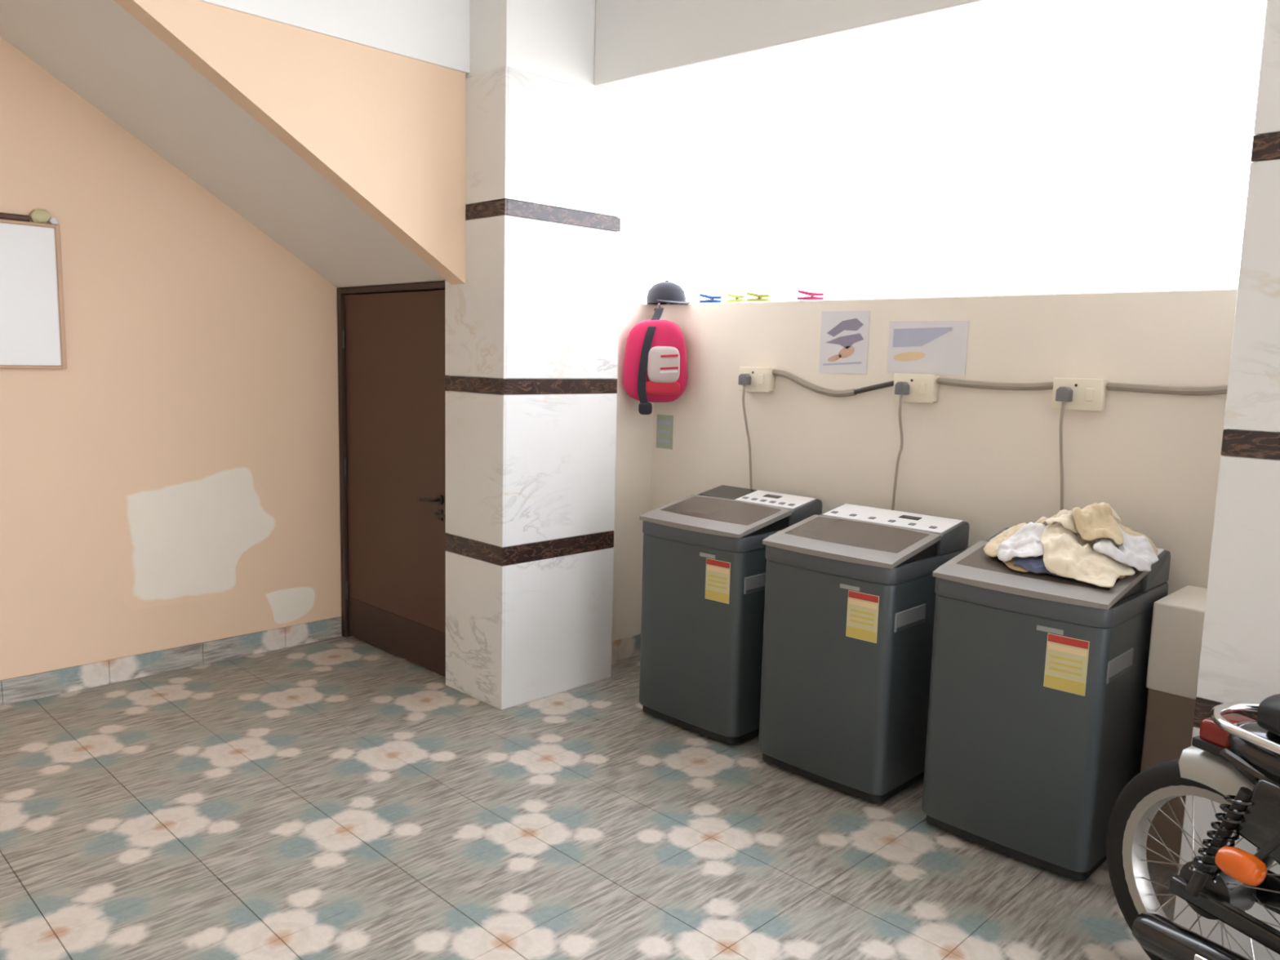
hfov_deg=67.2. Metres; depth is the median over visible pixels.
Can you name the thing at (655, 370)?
backpack
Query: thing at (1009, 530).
crumpled cloth
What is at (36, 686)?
baseboard
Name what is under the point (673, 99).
window
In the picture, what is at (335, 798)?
floor
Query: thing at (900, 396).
power cord
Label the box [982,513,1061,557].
crumpled cloth
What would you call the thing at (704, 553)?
washing machine
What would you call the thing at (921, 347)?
notice
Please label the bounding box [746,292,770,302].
peg
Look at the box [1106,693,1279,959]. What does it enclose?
motorcycle
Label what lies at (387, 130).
wall
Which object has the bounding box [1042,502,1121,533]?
crumpled cloth
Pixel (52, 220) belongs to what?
paper wad
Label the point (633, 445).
wall
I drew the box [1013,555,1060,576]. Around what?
crumpled cloth
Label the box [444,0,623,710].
pillar marble
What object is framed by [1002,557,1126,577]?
crumpled cloth
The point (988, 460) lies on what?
wall
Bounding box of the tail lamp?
[1191,713,1255,756]
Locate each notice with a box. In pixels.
[818,311,870,373]
[886,320,968,374]
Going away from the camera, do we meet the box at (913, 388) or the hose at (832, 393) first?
the box at (913, 388)
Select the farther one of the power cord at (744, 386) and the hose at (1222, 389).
the power cord at (744, 386)
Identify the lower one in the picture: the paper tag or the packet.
the paper tag
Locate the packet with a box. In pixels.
[30,208,50,222]
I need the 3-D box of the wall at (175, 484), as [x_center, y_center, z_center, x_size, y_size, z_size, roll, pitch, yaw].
[-4.514,-0.275,2.061,0.202,3.200,8.600,9,10,44]
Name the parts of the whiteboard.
frame, frame, frame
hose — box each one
[772,368,856,396]
[853,380,893,394]
[937,377,1053,390]
[1106,382,1227,395]
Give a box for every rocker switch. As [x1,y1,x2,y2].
[758,374,764,384]
[919,382,926,394]
[1084,387,1094,401]
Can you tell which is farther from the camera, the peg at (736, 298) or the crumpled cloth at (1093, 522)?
the peg at (736, 298)
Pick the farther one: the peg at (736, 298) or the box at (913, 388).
the peg at (736, 298)
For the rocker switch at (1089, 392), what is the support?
attached to the box at (1077, 393)
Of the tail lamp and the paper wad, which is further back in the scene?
the paper wad
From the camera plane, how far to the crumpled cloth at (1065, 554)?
2.85 m
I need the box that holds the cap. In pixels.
[646,280,690,304]
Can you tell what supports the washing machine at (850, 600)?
on the floor
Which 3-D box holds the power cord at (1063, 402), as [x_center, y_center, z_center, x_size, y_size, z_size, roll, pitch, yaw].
[1.472,0.109,3.367,0.066,0.763,0.061,3,7,13]
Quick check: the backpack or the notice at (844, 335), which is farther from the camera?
the backpack
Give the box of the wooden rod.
[0,212,30,222]
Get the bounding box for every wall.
[0,36,342,679]
[114,0,466,284]
[611,302,655,641]
[650,288,1237,595]
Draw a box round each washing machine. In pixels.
[639,484,822,744]
[758,503,968,803]
[921,527,1170,880]
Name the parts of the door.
kick plate, handle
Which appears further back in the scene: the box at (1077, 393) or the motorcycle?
the box at (1077, 393)
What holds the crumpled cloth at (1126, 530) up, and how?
on the crumpled cloth at (1009, 563)
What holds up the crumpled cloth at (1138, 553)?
on the crumpled cloth at (1009, 563)
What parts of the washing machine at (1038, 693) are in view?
lid, frame, control panel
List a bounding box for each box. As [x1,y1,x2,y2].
[737,366,775,392]
[893,373,938,403]
[1051,377,1107,411]
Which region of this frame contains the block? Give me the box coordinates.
[1140,585,1207,871]
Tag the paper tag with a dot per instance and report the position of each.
(664, 423)
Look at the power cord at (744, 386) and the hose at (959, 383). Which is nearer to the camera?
the hose at (959, 383)
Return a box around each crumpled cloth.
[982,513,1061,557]
[996,521,1045,561]
[1001,516,1044,533]
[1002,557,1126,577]
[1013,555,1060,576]
[1040,524,1134,587]
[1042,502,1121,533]
[1071,502,1124,545]
[1075,519,1157,555]
[1093,525,1159,571]
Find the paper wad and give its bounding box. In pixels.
[48,217,58,224]
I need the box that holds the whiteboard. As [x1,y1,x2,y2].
[0,218,66,368]
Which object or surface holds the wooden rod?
on the whiteboard
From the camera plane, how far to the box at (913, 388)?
3.71 m
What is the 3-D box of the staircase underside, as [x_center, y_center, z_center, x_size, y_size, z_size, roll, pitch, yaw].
[-1.794,-1.438,3.761,1.050,1.192,1.995,9,10,44]
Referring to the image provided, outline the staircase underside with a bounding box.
[0,0,444,288]
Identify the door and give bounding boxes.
[337,280,447,676]
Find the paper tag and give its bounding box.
[656,413,673,448]
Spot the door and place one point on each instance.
(391, 338)
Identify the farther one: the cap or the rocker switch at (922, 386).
the cap
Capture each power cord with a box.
[742,385,752,488]
[891,395,903,510]
[1059,401,1065,510]
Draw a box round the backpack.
[622,303,687,414]
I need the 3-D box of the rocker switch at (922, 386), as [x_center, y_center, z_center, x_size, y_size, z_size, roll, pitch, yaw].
[1.081,-0.349,3.688,0.026,0.044,0.008,9,10,44]
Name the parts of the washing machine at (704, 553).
frame, lid, display panel, control panel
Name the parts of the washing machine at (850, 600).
lid, frame, control panel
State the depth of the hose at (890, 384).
3.87 m
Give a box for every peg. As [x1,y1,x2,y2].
[698,293,722,302]
[725,293,745,302]
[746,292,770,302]
[797,289,823,300]
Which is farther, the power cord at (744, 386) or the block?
the power cord at (744, 386)
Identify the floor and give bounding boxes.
[0,635,1177,959]
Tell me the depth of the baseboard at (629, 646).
4.81 m
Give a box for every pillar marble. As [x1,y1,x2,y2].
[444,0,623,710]
[1173,0,1279,959]
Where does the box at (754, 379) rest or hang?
attached to the wall at (988, 460)
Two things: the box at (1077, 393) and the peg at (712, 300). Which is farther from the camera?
the peg at (712, 300)
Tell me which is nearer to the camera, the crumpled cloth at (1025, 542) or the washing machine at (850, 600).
the crumpled cloth at (1025, 542)
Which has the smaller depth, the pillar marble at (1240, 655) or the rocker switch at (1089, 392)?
the pillar marble at (1240, 655)
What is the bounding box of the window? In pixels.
[666,0,1265,304]
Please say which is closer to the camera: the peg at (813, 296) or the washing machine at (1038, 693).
the washing machine at (1038, 693)
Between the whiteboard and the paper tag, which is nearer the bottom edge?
the paper tag
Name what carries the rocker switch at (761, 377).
attached to the box at (754, 379)
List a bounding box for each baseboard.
[0,616,341,706]
[611,633,640,662]
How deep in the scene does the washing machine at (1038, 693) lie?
2.87 m
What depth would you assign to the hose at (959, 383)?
3.52 m

